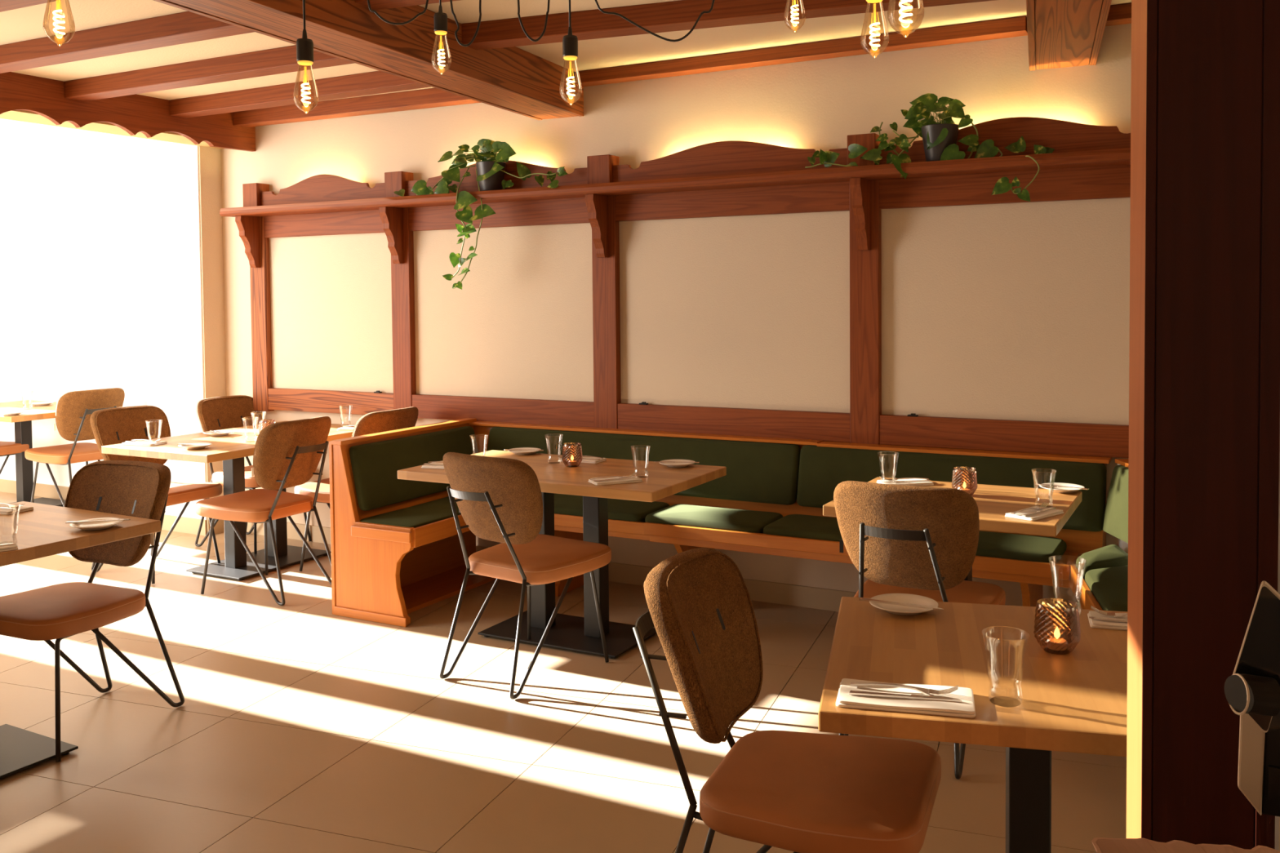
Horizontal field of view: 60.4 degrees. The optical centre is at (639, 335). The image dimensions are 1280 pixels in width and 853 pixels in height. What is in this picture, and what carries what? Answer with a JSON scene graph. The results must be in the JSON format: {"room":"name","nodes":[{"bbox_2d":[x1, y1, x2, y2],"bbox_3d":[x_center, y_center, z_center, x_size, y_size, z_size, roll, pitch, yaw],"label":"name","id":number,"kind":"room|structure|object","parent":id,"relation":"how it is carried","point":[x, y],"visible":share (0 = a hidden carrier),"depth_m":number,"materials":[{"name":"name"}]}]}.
{"room":"restaurant dining room","nodes":[
{"label":"restaurant dining room","id":0,"kind":"room"},
{"bbox_2d":[0,118,207,530],"bbox_3d":[-4.239,-0.477,8.084,3.635,3.450,0.600,1,2,28],"label":"window","id":1,"kind":"structure","parent":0,"point":[100,263],"depth_m":8.05,"materials":[{"name":"white"}]},
{"bbox_2d":[0,0,1131,101],"bbox_3d":[-0.485,-1.259,1.463,8.670,0.100,8.600,1,2,28],"label":"ceiling","id":2,"kind":"structure","parent":0,"point":[24,24],"depth_m":4.89,"materials":[{"name":"beige paint"}]},
{"bbox_2d":[0,0,56,12],"bbox_3d":[-2.567,-1.241,4.101,2.441,0.088,0.120,0,2,27],"label":"joist","id":3,"kind":"object","parent":2,"relation":"attached to","point":[5,5],"visible":1,"depth_m":3.95,"materials":[{"name":"brown wood"}]},
{"bbox_2d":[42,0,75,46],"bbox_3d":[-1.292,-0.938,2.432,0.064,0.589,0.064,1,2,28],"label":"pendant bulb","id":4,"kind":"object","parent":2,"relation":"hanging from","point":[58,41],"visible":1,"depth_m":2.45,"materials":[{"name":"orange"}]},
{"bbox_2d":[0,11,253,73],"bbox_3d":[-2.274,-1.266,4.715,2.370,0.088,0.120,1,2,27],"label":"joist","id":5,"kind":"object","parent":2,"relation":"attached to","point":[186,27],"visible":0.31,"depth_m":4.63,"materials":[{"name":"brown wood"}]},
{"bbox_2d":[0,71,255,151],"bbox_3d":[-3.385,-1.201,5.187,0.035,0.230,3.975,1,2,28],"label":"scalloped valance","id":6,"kind":"object","parent":2,"relation":"attached to","point":[149,116],"visible":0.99,"depth_m":6.10,"materials":[{"name":"brown wood"}]},
{"bbox_2d":[63,44,355,101],"bbox_3d":[-1.996,-1.290,5.309,2.290,0.088,0.120,1,2,28],"label":"joist","id":7,"kind":"object","parent":2,"relation":"attached to","point":[279,60],"visible":0.56,"depth_m":5.35,"materials":[{"name":"brown wood"}]},
{"bbox_2d":[168,71,431,118],"bbox_3d":[-1.728,-1.313,5.886,2.210,0.088,0.120,1,2,29],"label":"joist","id":8,"kind":"object","parent":2,"relation":"attached to","point":[376,82],"visible":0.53,"depth_m":5.93,"materials":[{"name":"brown wood"}]},
{"bbox_2d":[293,0,318,113],"bbox_3d":[-0.875,-0.916,2.861,0.064,0.671,0.064,1,2,28],"label":"pendant bulb","id":9,"kind":"object","parent":2,"relation":"hanging from","point":[304,46],"visible":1,"depth_m":2.86,"materials":[{"name":"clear glass"}]},
{"bbox_2d":[296,29,313,62],"bbox_3d":[-0.874,-0.756,2.866,0.043,0.084,0.043,1,2,28],"label":"socket","id":10,"kind":"object","parent":9,"relation":"attached to","point":[304,46],"depth_m":2.85,"materials":[{"name":"black"}]},
{"bbox_2d":[232,88,481,127],"bbox_3d":[-1.514,-1.333,6.326,2.171,0.085,0.110,1,2,27],"label":"joist","id":11,"kind":"object","parent":2,"relation":"attached to","point":[432,97],"visible":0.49,"depth_m":6.35,"materials":[{"name":"brown wood"}]},
{"bbox_2d":[153,0,583,119],"bbox_3d":[-1.819,-1.124,2.416,0.275,0.213,7.400,0,2,22],"label":"ceiling beam","id":12,"kind":"structure","parent":2,"relation":"attached to","point":[513,79],"depth_m":4.37,"materials":[{"name":"brown wood"}]},
{"bbox_2d":[367,0,428,25],"bbox_3d":[-0.728,-1.103,3.296,0.220,0.338,0.015,0,2,3],"label":"hanging cord","id":13,"kind":"object","parent":2,"relation":"hanging from","point":[368,1],"visible":1,"depth_m":3.30,"materials":[{"name":"black plastic"}]},
{"bbox_2d":[354,0,460,9],"bbox_3d":[0.025,-1.249,3.653,2.264,0.088,0.125,0,2,20],"label":"joist","id":14,"kind":"object","parent":2,"relation":"attached to","point":[375,4],"visible":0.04,"depth_m":3.99,"materials":[{"name":"brown wood"}]},
{"bbox_2d":[431,0,451,74],"bbox_3d":[-0.635,-1.055,3.495,0.064,0.444,0.064,1,2,28],"label":"pendant bulb","id":15,"kind":"object","parent":2,"relation":"hanging from","point":[440,19],"visible":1,"depth_m":3.49,"materials":[{"name":"orange"}]},
{"bbox_2d":[433,4,447,31],"bbox_3d":[-0.634,-1.009,3.496,0.043,0.084,0.043,1,2,28],"label":"socket","id":16,"kind":"object","parent":15,"relation":"attached to","point":[440,19],"depth_m":3.48,"materials":[{"name":"black"}]},
{"bbox_2d":[449,0,481,46],"bbox_3d":[-0.524,-1.071,3.297,0.130,0.405,0.017,0,2,5],"label":"cord","id":17,"kind":"object","parent":2,"relation":"hanging from","point":[451,1],"visible":1,"depth_m":3.30,"materials":[{"name":"black plastic"}]},
{"bbox_2d":[517,0,550,41],"bbox_3d":[-0.310,-1.064,3.196,0.131,0.416,0.016,0,2,5],"label":"cord","id":18,"kind":"object","parent":2,"relation":"hanging from","point":[548,1],"visible":1,"depth_m":3.20,"materials":[{"name":"black plastic"}]},
{"bbox_2d":[559,0,582,105],"bbox_3d":[-0.197,-0.956,3.071,0.064,0.620,0.064,1,2,28],"label":"pendant bulb","id":19,"kind":"object","parent":2,"relation":"hanging from","point":[570,42],"visible":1,"depth_m":3.07,"materials":[{"name":"orange"}]},
{"bbox_2d":[562,26,577,57],"bbox_3d":[-0.195,-0.823,3.076,0.043,0.084,0.043,1,2,28],"label":"socket","id":20,"kind":"object","parent":19,"relation":"attached to","point":[570,42],"depth_m":3.06,"materials":[{"name":"black"}]},
{"bbox_2d":[595,0,715,41],"bbox_3d":[0.042,-1.065,3.197,0.385,0.420,0.016,0,2,1],"label":"cord","id":21,"kind":"object","parent":2,"relation":"hanging from","point":[596,1],"visible":1,"depth_m":3.20,"materials":[{"name":"black plastic"}]},
{"bbox_2d":[461,0,995,50],"bbox_3d":[0.294,-1.277,4.337,2.244,0.088,0.125,0,2,20],"label":"joist","id":22,"kind":"object","parent":2,"relation":"attached to","point":[682,15],"visible":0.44,"depth_m":4.37,"materials":[{"name":"brown wood"}]},
{"bbox_2d":[783,0,805,32],"bbox_3d":[0.454,-1.085,3.226,0.064,0.385,0.064,1,2,28],"label":"pendant bulb","id":23,"kind":"object","parent":2,"relation":"hanging from","point":[794,28],"visible":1,"depth_m":3.24,"materials":[{"name":"orange"}]},
{"bbox_2d":[574,16,1027,87],"bbox_3d":[0.656,-1.324,5.190,2.245,0.062,0.100,1,2,28],"label":"joist","id":24,"kind":"object","parent":2,"relation":"attached to","point":[1011,27],"visible":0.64,"depth_m":5.10,"materials":[{"name":"brown wood"}]},
{"bbox_2d":[860,0,888,57],"bbox_3d":[0.529,-0.941,2.481,0.064,0.622,0.064,1,2,28],"label":"pendant bulb","id":25,"kind":"object","parent":2,"relation":"hanging from","point":[874,53],"visible":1,"depth_m":2.50,"materials":[{"name":"orange"}]},
{"bbox_2d":[887,0,924,37],"bbox_3d":[0.469,-0.880,1.940,0.064,0.702,0.064,1,2,28],"label":"pendant bulb","id":26,"kind":"object","parent":2,"relation":"hanging from","point":[904,31],"visible":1,"depth_m":1.97,"materials":[{"name":"orange"}]},
{"bbox_2d":[1026,0,1111,71],"bbox_3d":[0.522,-1.101,1.169,0.262,0.215,7.400,0,2,20],"label":"ceiling beam","id":27,"kind":"structure","parent":2,"relation":"attached to","point":[1062,33],"depth_m":4.00,"materials":[{"name":"brown wood"}]},
{"bbox_2d":[1105,2,1131,26],"bbox_3d":[2.232,-1.308,4.336,0.830,0.062,0.100,1,2,28],"label":"joist","id":28,"kind":"object","parent":2,"relation":"attached to","point":[1118,14],"visible":0.02,"depth_m":4.45,"materials":[{"name":"brown wood"}]},
{"bbox_2d":[0,491,1279,852],"bbox_3d":[-2.209,1.486,2.654,12.786,0.120,8.850,1,2,28],"label":"floor","id":29,"kind":"structure","parent":0,"point":[300,726],"depth_m":3.77,"materials":[{"name":"brown tile"}]},
{"bbox_2d":[0,440,29,474],"bbox_3d":[-4.817,0.807,7.996,0.647,0.899,0.483,1,2,28],"label":"dining chair","id":30,"kind":"object","parent":29,"relation":"on","point":[6,448],"visible":0.75,"depth_m":7.93,"materials":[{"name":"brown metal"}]},
{"bbox_2d":[0,400,65,506],"bbox_3d":[-4.396,0.885,7.816,1.080,0.750,0.800,1,2,28],"label":"dining table","id":31,"kind":"object","parent":29,"relation":"on","point":[23,421],"visible":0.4,"depth_m":7.98,"materials":[{"name":"brown wood"}]},
{"bbox_2d":[0,410,24,415],"bbox_3d":[-4.180,0.517,7.302,0.160,0.019,0.160,1,2,28],"label":"plate","id":32,"kind":"object","parent":31,"relation":"on","point":[4,413],"visible":1,"depth_m":7.29,"materials":[{"name":"beige"}]},
{"bbox_2d":[29,401,53,405],"bbox_3d":[-4.338,0.494,7.972,0.160,0.019,0.160,1,2,28],"label":"plate","id":33,"kind":"object","parent":31,"relation":"on","point":[39,403],"visible":1,"depth_m":7.96,"materials":[{"name":"beige"}]},
{"bbox_2d":[24,387,124,506],"bbox_3d":[-3.911,0.810,7.665,0.647,0.899,0.483,1,3,34],"label":"dining chair","id":34,"kind":"object","parent":29,"relation":"on","point":[74,410],"visible":0.76,"depth_m":7.49,"materials":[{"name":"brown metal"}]},
{"bbox_2d":[0,501,160,778],"bbox_3d":[-2.174,1.016,3.617,0.790,0.750,0.800,1,2,29],"label":"dining table","id":35,"kind":"object","parent":29,"relation":"on","point":[42,531],"visible":0.92,"depth_m":3.63,"materials":[{"name":"brown wood"}]},
{"bbox_2d":[0,541,17,551],"bbox_3d":[-1.992,0.644,3.304,0.200,0.012,0.105,-2,3,-41],"label":"napkin","id":36,"kind":"object","parent":35,"relation":"on","point":[11,547],"visible":0.88,"depth_m":3.32,"materials":[{"name":"white fabric"}]},
{"bbox_2d":[0,504,33,515],"bbox_3d":[-2.297,0.623,3.958,0.200,0.012,0.105,0,2,23],"label":"napkin","id":37,"kind":"object","parent":35,"relation":"on","point":[23,508],"visible":0.8,"depth_m":3.92,"materials":[{"name":"white fabric"}]},
{"bbox_2d":[69,517,123,530],"bbox_3d":[-1.798,0.626,3.639,0.160,0.019,0.160,1,2,28],"label":"plate","id":38,"kind":"object","parent":35,"relation":"on","point":[95,526],"visible":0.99,"depth_m":3.65,"materials":[{"name":"beige"}]},
{"bbox_2d":[65,519,130,523],"bbox_3d":[-1.803,0.616,3.660,0.200,0.004,0.014,-1,2,-12],"label":"knife","id":39,"kind":"object","parent":38,"relation":"on","point":[107,520],"visible":1,"depth_m":3.66,"materials":[{"name":"silver metal"}]},
{"bbox_2d":[0,460,184,762],"bbox_3d":[-1.985,0.928,3.893,0.483,0.899,0.647,0,2,24],"label":"dining chair","id":40,"kind":"object","parent":29,"relation":"on","point":[138,489],"visible":0.91,"depth_m":3.94,"materials":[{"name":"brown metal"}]},
{"bbox_2d":[90,404,222,583],"bbox_3d":[-2.709,0.855,6.115,0.647,0.899,0.483,1,2,28],"label":"dining chair","id":41,"kind":"object","parent":29,"relation":"on","point":[116,425],"visible":0.53,"depth_m":6.15,"materials":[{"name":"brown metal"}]},
{"bbox_2d":[102,421,354,580],"bbox_3d":[-2.140,0.926,6.077,0.795,0.750,1.260,1,2,28],"label":"dining table","id":42,"kind":"object","parent":29,"relation":"on","point":[232,448],"visible":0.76,"depth_m":6.06,"materials":[{"name":"brown wood"}]},
{"bbox_2d":[120,440,167,446],"bbox_3d":[-2.596,0.561,5.757,0.200,0.012,0.120,0,2,20],"label":"napkin","id":43,"kind":"object","parent":42,"relation":"on","point":[158,442],"visible":0.91,"depth_m":5.72,"materials":[{"name":"white fabric"}]},
{"bbox_2d":[177,442,212,449],"bbox_3d":[-2.256,0.561,5.576,0.160,0.019,0.160,1,2,28],"label":"plate","id":44,"kind":"object","parent":42,"relation":"on","point":[186,446],"visible":0.98,"depth_m":5.57,"materials":[{"name":"beige"}]},
{"bbox_2d":[203,430,234,435],"bbox_3d":[-2.341,0.542,6.106,0.160,0.019,0.160,1,2,28],"label":"plate","id":45,"kind":"object","parent":42,"relation":"on","point":[226,432],"visible":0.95,"depth_m":6.11,"materials":[{"name":"beige"}]},
{"bbox_2d":[232,428,258,434],"bbox_3d":[-2.205,0.540,6.227,0.200,0.012,0.105,0,2,18],"label":"napkin","id":46,"kind":"object","parent":42,"relation":"on","point":[235,431],"visible":0.61,"depth_m":6.19,"materials":[{"name":"white fabric"}]},
{"bbox_2d":[258,419,275,433],"bbox_3d":[-2.014,0.505,5.940,0.092,0.100,0.092,1,2,28],"label":"candle holder","id":47,"kind":"object","parent":42,"relation":"on","point":[263,424],"visible":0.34,"depth_m":5.91,"materials":[{"name":"orange"}]},
{"bbox_2d":[195,395,311,553],"bbox_3d":[-2.381,0.830,6.721,0.647,0.899,0.483,1,2,28],"label":"dining chair","id":48,"kind":"object","parent":29,"relation":"on","point":[217,413],"visible":0.41,"depth_m":6.75,"materials":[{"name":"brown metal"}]},
{"bbox_2d":[195,416,331,605],"bbox_3d":[-1.900,0.864,5.655,0.647,0.899,0.483,1,2,27],"label":"dining chair","id":49,"kind":"object","parent":29,"relation":"on","point":[287,454],"visible":0.96,"depth_m":5.51,"materials":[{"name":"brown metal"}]},
{"bbox_2d":[294,406,418,571],"bbox_3d":[-1.537,0.844,6.105,0.647,0.899,0.483,1,2,28],"label":"dining chair","id":50,"kind":"object","parent":29,"relation":"on","point":[402,418],"visible":0.27,"depth_m":5.94,"materials":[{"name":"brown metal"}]},
{"bbox_2d":[439,452,611,699],"bbox_3d":[-0.471,0.895,4.406,0.483,0.899,0.647,1,3,37],"label":"dining chair","id":51,"kind":"object","parent":29,"relation":"on","point":[499,500],"visible":1,"depth_m":4.24,"materials":[{"name":"fabric"}]},
{"bbox_2d":[397,449,726,658],"bbox_3d":[-0.337,0.954,4.821,1.260,0.750,0.700,1,2,28],"label":"dining table","id":52,"kind":"object","parent":29,"relation":"on","point":[566,632],"visible":0.78,"depth_m":4.77,"materials":[{"name":"brown wood"}]},
{"bbox_2d":[421,462,444,469],"bbox_3d":[-0.858,0.576,4.872,0.200,0.012,0.105,0,2,18],"label":"napkin","id":53,"kind":"object","parent":52,"relation":"on","point":[425,466],"visible":0.37,"depth_m":4.85,"materials":[{"name":"white fabric"}]},
{"bbox_2d":[507,447,541,454],"bbox_3d":[-0.554,0.555,5.270,0.160,0.019,0.160,1,2,28],"label":"plate","id":54,"kind":"object","parent":52,"relation":"on","point":[516,452],"visible":0.98,"depth_m":5.29,"materials":[{"name":"beige"}]},
{"bbox_2d":[561,442,582,466],"bbox_3d":[-0.300,0.527,4.865,0.092,0.100,0.092,1,2,28],"label":"candle holder","id":55,"kind":"object","parent":52,"relation":"on","point":[571,456],"visible":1,"depth_m":4.83,"materials":[{"name":"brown glass"}]},
{"bbox_2d":[557,457,606,463],"bbox_3d":[-0.265,0.565,5.022,0.200,0.012,0.105,0,2,25],"label":"napkin","id":56,"kind":"object","parent":52,"relation":"on","point":[589,461],"visible":0.46,"depth_m":4.97,"materials":[{"name":"white fabric"}]},
{"bbox_2d":[587,475,642,485],"bbox_3d":[-0.100,0.585,4.444,0.200,0.012,0.105,-1,2,-24],"label":"napkin","id":57,"kind":"object","parent":52,"relation":"on","point":[630,480],"visible":0.84,"depth_m":4.41,"materials":[{"name":"white fabric"}]},
{"bbox_2d":[658,459,695,467],"bbox_3d":[0.164,0.564,4.838,0.160,0.019,0.160,1,2,28],"label":"plate","id":58,"kind":"object","parent":52,"relation":"on","point":[668,464],"visible":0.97,"depth_m":4.85,"materials":[{"name":"beige"}]},
{"bbox_2d":[328,417,1111,626],"bbox_3d":[0.252,0.904,4.911,3.320,0.832,1.127,1,2,28],"label":"banquette","id":59,"kind":"object","parent":29,"relation":"on","point":[396,549],"visible":0.63,"depth_m":5.14,"materials":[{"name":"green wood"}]},
{"bbox_2d":[360,496,461,528],"bbox_3d":[-0.966,0.860,5.487,0.330,0.038,0.917,1,2,28],"label":"seat cushion","id":60,"kind":"object","parent":59,"relation":"on","point":[424,512],"depth_m":5.25,"materials":[{"name":"green fabric"}]},
{"bbox_2d":[349,426,478,511],"bbox_3d":[-1.117,0.659,5.594,0.119,0.300,0.944,1,2,28],"label":"cushion","id":61,"kind":"object","parent":59,"relation":"on","point":[375,463],"depth_m":5.41,"materials":[{"name":"green fabric"}]},
{"bbox_2d":[554,493,669,522],"bbox_3d":[-0.290,0.842,5.463,0.850,0.067,0.338,1,2,28],"label":"seat cushion","id":62,"kind":"object","parent":59,"relation":"on","point":[567,508],"depth_m":5.30,"materials":[{"name":"green fabric"}]},
{"bbox_2d":[487,426,800,505],"bbox_3d":[-0.044,0.639,5.540,1.775,0.272,0.118,1,2,28],"label":"cushion","id":63,"kind":"object","parent":59,"relation":"on","point":[761,471],"depth_m":5.32,"materials":[{"name":"green fabric"}]},
{"bbox_2d":[644,503,782,533],"bbox_3d":[0.346,0.849,5.119,0.585,0.067,0.338,1,2,28],"label":"seat cushion","id":64,"kind":"object","parent":59,"relation":"on","point":[675,518],"depth_m":5.04,"materials":[{"name":"green fabric"}]},
{"bbox_2d":[763,514,1066,563],"bbox_3d":[1.148,0.857,4.685,1.230,0.067,0.338,1,2,28],"label":"seat cushion","id":65,"kind":"object","parent":59,"relation":"on","point":[818,532],"depth_m":4.62,"materials":[{"name":"green fabric"}]},
{"bbox_2d":[796,444,1106,531],"bbox_3d":[1.321,0.653,4.801,1.320,0.272,0.118,1,2,28],"label":"cushion","id":66,"kind":"object","parent":59,"relation":"on","point":[820,468],"depth_m":4.79,"materials":[{"name":"green fabric"}]},
{"bbox_2d":[1069,458,1128,611],"bbox_3d":[1.683,0.765,3.563,0.730,0.450,1.900,-1,2,1],"label":"bench","id":67,"kind":"object","parent":59,"relation":"attached to","point":[1099,579],"visible":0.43,"depth_m":4.14,"materials":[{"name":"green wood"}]},
{"bbox_2d":[1075,544,1128,579],"bbox_3d":[1.803,0.866,4.232,0.447,0.071,0.186,-2,3,-41],"label":"seat cushion","id":68,"kind":"object","parent":67,"relation":"on","point":[1111,557],"depth_m":4.15,"materials":[{"name":"green fabric"}]},
{"bbox_2d":[1084,565,1128,611],"bbox_3d":[1.681,0.892,3.550,0.495,0.071,1.185,0,2,6],"label":"seat cushion","id":69,"kind":"object","parent":67,"relation":"on","point":[1106,587],"depth_m":3.80,"materials":[{"name":"green fabric"}]},
{"bbox_2d":[1102,464,1128,543],"bbox_3d":[1.913,0.673,3.990,0.102,0.270,0.970,-1,2,1],"label":"cushion","id":70,"kind":"object","parent":67,"relation":"on","point":[1115,522],"depth_m":4.35,"materials":[{"name":"green fabric"}]},
{"bbox_2d":[632,547,941,852],"bbox_3d":[0.309,0.960,2.408,0.647,0.899,0.483,0,2,21],"label":"dining chair","id":71,"kind":"object","parent":29,"relation":"on","point":[796,792],"visible":1,"depth_m":2.34,"materials":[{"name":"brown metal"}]},
{"bbox_2d":[833,480,1005,779],"bbox_3d":[0.935,0.907,3.694,0.483,0.899,0.647,1,2,28],"label":"dining chair","id":72,"kind":"object","parent":29,"relation":"on","point":[910,540],"visible":0.7,"depth_m":3.48,"materials":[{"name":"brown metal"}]},
{"bbox_2d":[822,476,1081,581],"bbox_3d":[1.160,0.968,4.038,0.785,0.750,0.680,1,2,28],"label":"dining table","id":73,"kind":"object","parent":29,"relation":"on","point":[993,502],"visible":0.14,"depth_m":3.90,"materials":[{"name":"brown wood"}]},
{"bbox_2d":[876,478,933,485],"bbox_3d":[1.044,0.578,4.330,0.200,0.012,0.105,-1,2,-7],"label":"napkin","id":74,"kind":"object","parent":73,"relation":"on","point":[907,483],"visible":0.62,"depth_m":4.30,"materials":[{"name":"white fabric"}]},
{"bbox_2d":[881,480,931,482],"bbox_3d":[1.046,0.571,4.311,0.200,0.004,0.015,-1,2,-8],"label":"knife","id":75,"kind":"object","parent":74,"relation":"on","point":[915,480],"visible":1,"depth_m":4.31,"materials":[{"name":"silver metal"}]},
{"bbox_2d":[951,466,977,495],"bbox_3d":[1.205,0.541,4.080,0.092,0.100,0.092,1,2,28],"label":"candle holder","id":76,"kind":"object","parent":73,"relation":"on","point":[964,478],"visible":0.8,"depth_m":4.05,"materials":[{"name":"orange"}]},
{"bbox_2d":[1004,506,1063,520],"bbox_3d":[1.330,0.598,3.703,0.200,0.012,0.105,-2,3,-40],"label":"napkin","id":77,"kind":"object","parent":73,"relation":"on","point":[1054,512],"visible":0.82,"depth_m":3.67,"materials":[{"name":"white fabric"}]},
{"bbox_2d":[1010,502,1048,514],"bbox_3d":[1.317,0.584,3.714,0.194,0.018,0.031,-2,3,-37],"label":"fork","id":78,"kind":"object","parent":77,"relation":"on","point":[1040,508],"visible":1,"depth_m":3.72,"materials":[{"name":"silver metal"}]},
{"bbox_2d":[1022,507,1055,516],"bbox_3d":[1.340,0.590,3.691,0.200,0.004,0.014,-2,3,-41],"label":"knife","id":79,"kind":"object","parent":77,"relation":"on","point":[1047,508],"visible":1,"depth_m":3.69,"materials":[{"name":"silver metal"}]},
{"bbox_2d":[1039,482,1084,493],"bbox_3d":[1.589,0.576,4.141,0.160,0.019,0.160,1,2,28],"label":"plate","id":80,"kind":"object","parent":73,"relation":"on","point":[1053,489],"visible":0.93,"depth_m":4.16,"materials":[{"name":"beige"}]},
{"bbox_2d":[1034,483,1088,489],"bbox_3d":[1.582,0.567,4.131,0.200,0.004,0.014,1,3,38],"label":"knife","id":81,"kind":"object","parent":80,"relation":"on","point":[1034,483],"visible":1,"depth_m":4.13,"materials":[{"name":"silver metal"}]},
{"bbox_2d":[817,596,1127,852],"bbox_3d":[0.803,1.036,2.277,0.800,0.750,0.775,0,2,13],"label":"dining table","id":82,"kind":"object","parent":29,"relation":"on","point":[1030,701],"visible":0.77,"depth_m":2.21,"materials":[{"name":"brown wood"}]},
{"bbox_2d":[869,593,938,615],"bbox_3d":[0.625,0.641,2.605,0.160,0.019,0.160,1,2,28],"label":"plate","id":83,"kind":"object","parent":82,"relation":"on","point":[898,610],"visible":0.94,"depth_m":2.62,"materials":[{"name":"beige"}]},
{"bbox_2d":[858,597,943,610],"bbox_3d":[0.616,0.632,2.588,0.200,0.004,0.014,1,2,28],"label":"knife","id":84,"kind":"object","parent":83,"relation":"on","point":[861,598],"visible":1,"depth_m":2.58,"materials":[{"name":"silver metal"}]},
{"bbox_2d":[835,678,975,718],"bbox_3d":[0.489,0.666,2.028,0.245,0.012,0.125,0,2,14],"label":"napkin","id":85,"kind":"object","parent":82,"relation":"on","point":[965,708],"visible":0.89,"depth_m":2.00,"materials":[{"name":"white fabric"}]},
{"bbox_2d":[850,681,958,695],"bbox_3d":[0.490,0.652,2.043,0.194,0.018,0.031,0,2,17],"label":"fork","id":86,"kind":"object","parent":85,"relation":"on","point":[926,691],"visible":1,"depth_m":2.04,"materials":[{"name":"silver metal"}]},
{"bbox_2d":[848,690,961,702],"bbox_3d":[0.485,0.659,2.012,0.200,0.004,0.014,0,2,13],"label":"knife","id":87,"kind":"object","parent":85,"relation":"on","point":[851,692],"visible":1,"depth_m":2.01,"materials":[{"name":"silver metal"}]},
{"bbox_2d":[1033,598,1080,654],"bbox_3d":[0.872,0.609,2.299,0.092,0.100,0.092,1,2,28],"label":"candle holder","id":88,"kind":"object","parent":82,"relation":"on","point":[1057,631],"visible":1,"depth_m":2.27,"materials":[{"name":"orange"}]},
{"bbox_2d":[1087,610,1127,630],"bbox_3d":[1.117,0.644,2.472,0.200,0.012,0.105,0,2,18],"label":"napkin","id":89,"kind":"object","parent":82,"relation":"on","point":[1096,624],"visible":0.32,"depth_m":2.45,"materials":[{"name":"white fabric"}]},
{"bbox_2d":[1088,616,1127,622],"bbox_3d":[1.111,0.637,2.453,0.200,0.004,0.014,0,2,17],"label":"knife","id":90,"kind":"object","parent":89,"relation":"on","point":[1091,617],"visible":0.31,"depth_m":2.47,"materials":[{"name":"silver metal"}]},
{"bbox_2d":[1090,605,1127,617],"bbox_3d":[1.124,0.630,2.486,0.194,0.018,0.031,0,2,21],"label":"fork","id":91,"kind":"object","parent":89,"relation":"on","point":[1108,614],"visible":0.64,"depth_m":2.50,"materials":[{"name":"silver metal"}]},
{"bbox_2d":[1126,0,1279,850],"bbox_3d":[0.769,0.108,1.499,0.194,2.660,0.162,1,2,28],"label":"wooden pillar","id":92,"kind":"structure","parent":29,"relation":"on","point":[1204,470],"depth_m":1.43,"materials":[{"name":"brown wood"}]},
{"bbox_3d":[0.854,0.962,0.356,1.220,1.035,0.670,1,2,28],"label":"countertop","id":93,"kind":"structure","parent":29,"relation":"on","visible":0},
{"bbox_2d":[1091,837,1279,852],"bbox_3d":[0.518,0.422,0.772,0.344,0.021,0.205,0,2,11],"label":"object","id":94,"kind":"object","parent":93,"relation":"on","point":[1101,845],"visible":1,"depth_m":0.89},
{"bbox_2d":[1224,581,1279,816],"bbox_3d":[0.612,0.332,0.996,0.146,0.219,0.130,1,2,28],"label":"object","id":95,"kind":"object","parent":93,"relation":"on","point":[1252,691],"visible":1,"depth_m":0.99,"materials":[{"name":"black plastic"}]},
{"bbox_2d":[220,23,1131,608],"bbox_3d":[0.139,-0.037,5.672,6.360,2.660,0.150,1,2,28],"label":"wall","id":96,"kind":"structure","parent":0,"point":[816,104],"depth_m":5.46,"materials":[{"name":"beige paint"}]},
{"bbox_2d":[0,110,222,148],"bbox_3d":[-4.533,-1.542,3.401,0.282,0.978,8.170,1,2,28],"label":"trim","id":97,"kind":"structure","parent":96,"relation":"attached to","point":[15,115],"depth_m":6.16,"materials":[{"name":"beige paint"}]},
{"bbox_2d":[198,146,226,519],"bbox_3d":[-2.732,-0.059,7.048,0.010,2.660,0.165,1,2,28],"label":"trim","id":98,"kind":"structure","parent":96,"relation":"attached to","point":[210,158],"depth_m":7.03,"materials":[{"name":"beige paint"}]},
{"bbox_2d":[0,479,856,611],"bbox_3d":[-1.827,1.225,6.726,9.200,0.100,0.412,1,2,28],"label":"baseboard","id":99,"kind":"structure","parent":96,"relation":"attached to","point":[815,597],"depth_m":5.74,"materials":[{"name":"beige tile"}]},
{"bbox_2d":[219,116,1130,457],"bbox_3d":[-0.149,-0.224,5.599,5.400,1.446,0.242,1,2,28],"label":"panelling","id":100,"kind":"object","parent":96,"relation":"attached to","point":[732,287],"visible":0.8,"depth_m":5.36,"materials":[{"name":"paint"}]},
{"bbox_2d":[393,138,567,289],"bbox_3d":[-0.885,-0.650,5.891,1.128,0.805,0.258,1,2,28],"label":"trailing plant","id":101,"kind":"object","parent":100,"relation":"on","point":[490,171],"visible":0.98,"depth_m":5.84,"materials":[{"name":"green plant"}]},
{"bbox_2d":[219,147,1130,217],"bbox_3d":[-0.154,-0.742,5.579,5.400,0.050,0.240,1,2,28],"label":"shelf","id":102,"kind":"object","parent":100,"relation":"attached to","point":[1108,159],"depth_m":5.23,"materials":[{"name":"brown wood"}]},
{"bbox_2d":[804,93,1054,201],"bbox_3d":[1.231,-0.798,4.760,1.063,0.494,0.236,1,2,28],"label":"trailing plant","id":103,"kind":"object","parent":100,"relation":"on","point":[940,139],"visible":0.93,"depth_m":4.71,"materials":[{"name":"green plant"}]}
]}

